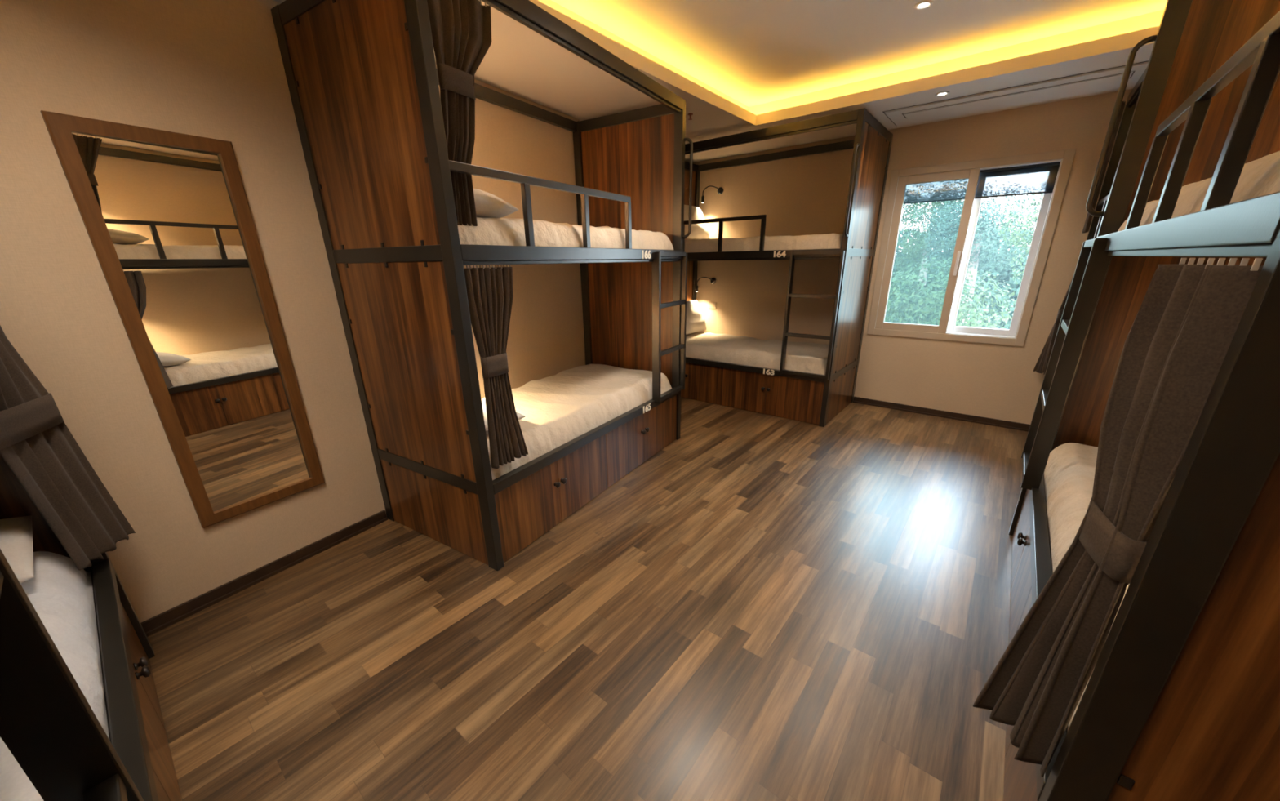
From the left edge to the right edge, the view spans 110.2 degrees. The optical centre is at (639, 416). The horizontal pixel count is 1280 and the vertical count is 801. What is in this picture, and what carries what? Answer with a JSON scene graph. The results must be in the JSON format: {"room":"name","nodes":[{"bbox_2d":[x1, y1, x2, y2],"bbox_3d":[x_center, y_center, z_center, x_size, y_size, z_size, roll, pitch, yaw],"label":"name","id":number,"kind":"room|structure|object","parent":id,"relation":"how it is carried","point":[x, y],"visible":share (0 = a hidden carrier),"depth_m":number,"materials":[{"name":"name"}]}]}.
{"room":"dormitory","nodes":[
{"label":"dormitory","id":0,"kind":"room"},
{"bbox_2d":[0,0,585,622],"bbox_3d":[-1.363,-1.040,3.051,0.398,3.000,7.600,11,22,30],"label":"wall","id":1,"kind":"structure","parent":0,"point":[207,68],"depth_m":1.88,"materials":[{"name":"beige paint"}]},
{"bbox_2d":[40,110,324,528],"bbox_3d":[-1.872,-0.333,1.975,0.021,1.626,0.509,11,22,30],"label":"wall mirror","id":2,"kind":"object","parent":1,"relation":"attached to","point":[166,216],"visible":1,"depth_m":1.91,"materials":[{"name":"brown wood"}]},
{"bbox_2d":[140,510,388,636],"bbox_3d":[-2.166,0.935,1.879,0.026,0.062,2.246,11,22,30],"label":"baseboard","id":3,"kind":"structure","parent":1,"relation":"attached to","point":[172,615],"depth_m":2.23,"materials":[{"name":"brown wood"}]},
{"bbox_2d":[272,0,1159,162],"bbox_3d":[0.336,-1.772,1.600,5.320,0.078,6.700,14,24,37],"label":"ceiling","id":4,"kind":"structure","parent":1,"relation":"attached to","point":[520,61],"depth_m":3.01,"materials":[{"name":"paint"}]},
{"bbox_2d":[687,113,693,119],"bbox_3d":[0.404,-2.401,3.586,0.044,0.039,0.044,14,24,37],"label":"sprinkler","id":5,"kind":"object","parent":4,"relation":"attached to","point":[688,114],"visible":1,"depth_m":3.58,"materials":[{"name":"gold metal"}]},
{"bbox_2d":[934,91,950,96],"bbox_3d":[2.171,-2.314,3.208,0.090,0.006,0.090,14,24,37],"label":"recessed light","id":6,"kind":"object","parent":4,"relation":"in","point":[943,93],"visible":1,"depth_m":3.20,"materials":[{"name":"white paint"}]},
{"bbox_2d":[147,396,1027,800],"bbox_3d":[0.281,0.728,2.616,5.600,0.100,7.000,14,24,37],"label":"floor","id":7,"kind":"structure","parent":0,"point":[764,606],"depth_m":1.85,"materials":[{"name":"brown wood"}]},
{"bbox_2d":[0,454,182,800],"bbox_3d":[-1.512,0.090,0.470,2.100,2.564,1.061,14,24,37],"label":"bunk bed","id":8,"kind":"object","parent":7,"relation":"on","point":[47,723],"visible":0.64,"depth_m":0.59,"materials":[{"name":"brown wood"}]},
{"bbox_2d":[0,551,109,800],"bbox_3d":[-1.525,0.797,0.689,1.988,0.186,0.904,14,24,37],"label":"mattress","id":9,"kind":"object","parent":8,"relation":"on","point":[60,593],"visible":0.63,"depth_m":1.24,"materials":[{"name":"white fabric"}]},
{"bbox_2d":[0,515,34,583],"bbox_3d":[-2.099,0.479,1.173,0.418,0.146,0.620,14,24,37],"label":"pillow","id":10,"kind":"object","parent":9,"relation":"on","point":[15,533],"visible":0.84,"depth_m":1.35,"materials":[{"name":"white fabric"}]},
{"bbox_2d":[0,325,135,569],"bbox_3d":[-1.880,0.065,1.387,0.102,0.963,0.405,-14,23,-32],"label":"curtain","id":11,"kind":"object","parent":8,"relation":"hanging from","point":[37,445],"visible":1,"depth_m":1.46,"materials":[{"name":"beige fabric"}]},
{"bbox_2d":[271,0,693,570],"bbox_3d":[-0.600,-0.788,2.958,1.061,2.564,2.100,11,22,30],"label":"bunk bed","id":12,"kind":"object","parent":7,"relation":"on","point":[362,76],"visible":0.93,"depth_m":2.23,"materials":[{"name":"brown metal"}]},
{"bbox_2d":[426,0,491,226],"bbox_3d":[-0.702,-1.218,1.816,0.097,0.821,0.287,11,22,30],"label":"curtain","id":13,"kind":"object","parent":12,"relation":"hanging from","point":[461,29],"visible":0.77,"depth_m":1.74,"materials":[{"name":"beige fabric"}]},
{"bbox_2d":[462,264,528,468],"bbox_3d":[-0.661,-0.225,2.136,0.064,0.943,0.280,11,22,30],"label":"curtain","id":14,"kind":"object","parent":12,"relation":"hanging from","point":[490,291],"visible":1,"depth_m":2.09,"materials":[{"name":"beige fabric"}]},
{"bbox_2d":[457,217,673,249],"bbox_3d":[-0.634,-1.119,2.860,0.902,0.177,1.994,11,22,30],"label":"mattress","id":15,"kind":"object","parent":12,"relation":"on","point":[488,231],"visible":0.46,"depth_m":2.35,"materials":[{"name":"beige fabric"}]},
{"bbox_2d":[473,188,519,217],"bbox_3d":[-0.943,-1.007,2.131,0.580,0.143,0.418,11,22,30],"label":"pillow","id":16,"kind":"object","parent":15,"relation":"on","point":[487,205],"visible":0.16,"depth_m":2.05,"materials":[{"name":"white fabric"}]},
{"bbox_2d":[481,364,671,479],"bbox_3d":[-0.622,-0.093,3.212,0.902,0.186,2.000,11,22,30],"label":"mattress","id":17,"kind":"object","parent":12,"relation":"on","point":[559,408],"visible":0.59,"depth_m":3.07,"materials":[{"name":"beige fabric"}]},
{"bbox_2d":[481,400,525,431],"bbox_3d":[-1.030,-0.012,2.543,0.620,0.144,0.418,11,22,30],"label":"pillow","id":18,"kind":"object","parent":17,"relation":"on","point":[520,415],"visible":0.08,"depth_m":2.48,"materials":[{"name":"white fabric"}]},
{"bbox_2d":[680,108,893,426],"bbox_3d":[1.184,-1.437,4.749,2.100,2.564,1.061,14,24,37],"label":"bunk bed","id":19,"kind":"object","parent":7,"relation":"on","point":[805,397],"visible":0.76,"depth_m":4.22,"materials":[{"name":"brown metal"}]},
{"bbox_2d":[685,331,829,374],"bbox_3d":[1.214,-0.748,5.018,1.996,0.188,0.902,14,24,37],"label":"mattress","id":20,"kind":"object","parent":19,"relation":"on","point":[804,357],"visible":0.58,"depth_m":4.69,"materials":[{"name":"beige fabric"}]},
{"bbox_2d":[685,300,706,334],"bbox_3d":[0.595,-1.222,5.518,0.222,0.373,0.620,14,24,37],"label":"pillow","id":21,"kind":"object","parent":20,"relation":"on","point":[695,322],"visible":0.49,"depth_m":5.51,"materials":[{"name":"white fabric"}]},
{"bbox_2d":[684,233,843,253],"bbox_3d":[1.194,-1.771,4.665,1.998,0.173,0.900,14,24,37],"label":"mattress","id":22,"kind":"object","parent":19,"relation":"on","point":[830,241],"visible":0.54,"depth_m":4.14,"materials":[{"name":"beige fabric"}]},
{"bbox_2d":[684,204,709,239],"bbox_3d":[0.582,-2.242,5.162,0.227,0.373,0.620,14,24,37],"label":"pillow","id":23,"kind":"object","parent":22,"relation":"on","point":[699,231],"visible":0.5,"depth_m":5.14,"materials":[{"name":"white fabric"}]},
{"bbox_2d":[1086,67,1146,240],"bbox_3d":[3.214,-0.712,2.576,1.061,2.564,2.060,14,24,37],"label":"bunk bed","id":24,"kind":"object","parent":7,"relation":"on","point":[1133,96],"visible":0.05,"depth_m":3.24,"materials":[{"name":"grey metal"}]},
{"bbox_2d":[1033,276,1073,374],"bbox_3d":[3.396,-0.785,3.574,0.111,0.943,0.318,6,20,20],"label":"curtain","id":25,"kind":"object","parent":24,"relation":"hanging from","point":[1041,366],"visible":0.57,"depth_m":3.70,"materials":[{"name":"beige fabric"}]},
{"bbox_2d":[1082,99,1125,233],"bbox_3d":[3.339,-1.767,3.224,0.044,0.821,0.297,14,24,37],"label":"curtain","id":26,"kind":"object","parent":24,"relation":"hanging from","point":[1089,217],"visible":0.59,"depth_m":3.22,"materials":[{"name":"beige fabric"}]},
{"bbox_2d":[1003,0,1279,800],"bbox_3d":[1.810,-0.182,1.111,1.061,2.564,2.100,14,24,37],"label":"bunk bed","id":27,"kind":"object","parent":7,"relation":"on","point":[1180,700],"visible":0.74,"depth_m":0.77,"materials":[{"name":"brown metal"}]},
{"bbox_2d":[1043,442,1129,731],"bbox_3d":[1.845,0.521,1.332,0.901,0.191,1.998,14,24,37],"label":"mattress","id":28,"kind":"object","parent":27,"relation":"on","point":[1068,475],"visible":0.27,"depth_m":1.84,"materials":[{"name":"beige fabric"}]},
{"bbox_2d":[973,257,1262,777],"bbox_3d":[0.867,0.233,0.839,0.173,0.998,0.196,-2,19,-2],"label":"curtain","id":29,"kind":"object","parent":27,"relation":"hanging from","point":[1179,340],"visible":0.94,"depth_m":0.79,"materials":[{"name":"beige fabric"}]},
{"bbox_2d":[1117,151,1279,231],"bbox_3d":[1.829,-0.500,0.975,0.903,0.176,2.001,14,24,37],"label":"mattress","id":30,"kind":"object","parent":27,"relation":"on","point":[1260,177],"visible":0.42,"depth_m":0.90,"materials":[{"name":"beige fabric"}]},
{"bbox_2d":[537,0,1167,115],"bbox_3d":[0.334,-1.891,1.558,5.320,0.259,6.700,14,24,37],"label":"ceiling","id":31,"kind":"structure","parent":0,"point":[760,56],"depth_m":2.74,"materials":[{"name":"paint"}]},
{"bbox_2d":[914,0,933,9],"bbox_3d":[1.548,-2.244,2.439,0.090,0.006,0.090,14,24,37],"label":"recessed light","id":32,"kind":"object","parent":31,"relation":"in","point":[927,3],"visible":1,"depth_m":2.43,"materials":[{"name":"white paint"}]},
{"bbox_2d":[693,88,1132,424],"bbox_3d":[2.518,-1.581,4.442,5.200,3.000,0.240,14,24,37],"label":"wall","id":33,"kind":"structure","parent":0,"point":[803,195],"depth_m":4.44,"materials":[{"name":"beige paint"}]},
{"bbox_2d":[695,276,715,292],"bbox_3d":[0.822,-1.654,5.597,0.257,0.181,0.066,-4,19,-8],"label":"reading lamp","id":34,"kind":"object","parent":33,"relation":"attached to","point":[713,280],"visible":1,"depth_m":5.58,"materials":[{"name":"black metal"}]},
{"bbox_2d":[701,185,723,203],"bbox_3d":[0.846,-2.599,5.235,0.257,0.181,0.066,-4,19,-8],"label":"reading lamp","id":35,"kind":"object","parent":33,"relation":"attached to","point":[720,190],"visible":1,"depth_m":5.22,"materials":[{"name":"black metal"}]},
{"bbox_2d":[708,302,716,308],"bbox_3d":[0.924,-1.413,5.697,0.112,0.080,0.012,14,24,37],"label":"wall socket","id":36,"kind":"object","parent":33,"relation":"attached to","point":[711,304],"visible":1,"depth_m":5.69,"materials":[{"name":"beige plastic"}]},
{"bbox_2d":[853,396,1030,431],"bbox_3d":[2.928,-0.039,4.464,1.494,0.062,0.026,14,24,37],"label":"baseboard","id":37,"kind":"structure","parent":33,"relation":"attached to","point":[975,419],"depth_m":4.40,"materials":[{"name":"brown wood"}]},
{"bbox_2d":[866,148,1076,346],"bbox_3d":[2.908,-1.476,4.103,1.263,1.517,0.222,14,24,37],"label":"window","id":38,"kind":"structure","parent":33,"relation":"in","point":[1051,202],"depth_m":4.00,"materials":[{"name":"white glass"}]},
{"bbox_2d":[903,161,1060,204],"bbox_3d":[2.890,-2.021,3.903,1.121,0.229,0.030,14,24,37],"label":"roller blind","id":39,"kind":"object","parent":38,"relation":"attached to","point":[1037,179],"visible":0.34,"depth_m":3.79,"materials":[{"name":"fabric"}]},
{"bbox_2d":[882,60,1149,126],"bbox_3d":[2.716,-2.355,3.323,1.550,0.018,0.532,14,24,37],"label":"air conditioner","id":40,"kind":"object","parent":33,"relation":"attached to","point":[1108,79],"visible":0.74,"depth_m":3.24,"materials":[{"name":"white paint"}]},
{"label":"outside","id":41,"kind":"structure","parent":0,"visible":0},
{"bbox_3d":[12.918,-5.333,31.862,60.000,0.200,54.300,14,24,37],"label":"ground","id":42,"kind":"structure","parent":41,"visible":0},
{"bbox_2d":[884,274,912,323],"bbox_3d":[5.972,-1.178,12.036,2.678,5.181,2.308,-3,19,-6],"label":"tree","id":43,"kind":"object","parent":42,"relation":"on","point":[892,274],"visible":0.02,"depth_m":10.65,"materials":[{"name":"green plant"}]},
{"bbox_2d":[893,200,982,324],"bbox_3d":[11.156,-5.034,18.084,3.079,8.341,3.325,1,19,5],"label":"tree","id":44,"kind":"object","parent":42,"relation":"on","point":[910,211],"visible":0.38,"depth_m":17.40,"materials":[{"name":"green plant"}]},
{"bbox_2d":[884,257,1015,328],"bbox_3d":[5.242,-0.023,8.257,2.502,5.500,2.362,-11,21,-26],"label":"bush","id":45,"kind":"object","parent":42,"relation":"on","point":[917,313],"visible":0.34,"depth_m":7.07,"materials":[{"name":"green plant"}]},
{"bbox_2d":[890,226,1033,328],"bbox_3d":[12.134,-5.603,21.518,19.334,7.120,1.892,14,24,37],"label":"hedge","id":46,"kind":"object","parent":42,"relation":"on","point":[1005,275],"visible":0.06,"depth_m":18.78,"materials":[{"name":"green plant"}]},
{"bbox_2d":[922,193,1043,323],"bbox_3d":[9.729,-2.977,13.573,2.713,7.457,3.133,14,24,37],"label":"tree","id":47,"kind":"object","parent":42,"relation":"on","point":[990,237],"visible":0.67,"depth_m":12.72,"materials":[{"name":"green plant"}]},
{"bbox_2d":[995,193,1043,307],"bbox_3d":[8.790,-1.357,9.722,2.426,6.953,2.620,5,20,17],"label":"tree","id":48,"kind":"object","parent":42,"relation":"on","point":[1019,238],"visible":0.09,"depth_m":9.51,"materials":[{"name":"green plant"}]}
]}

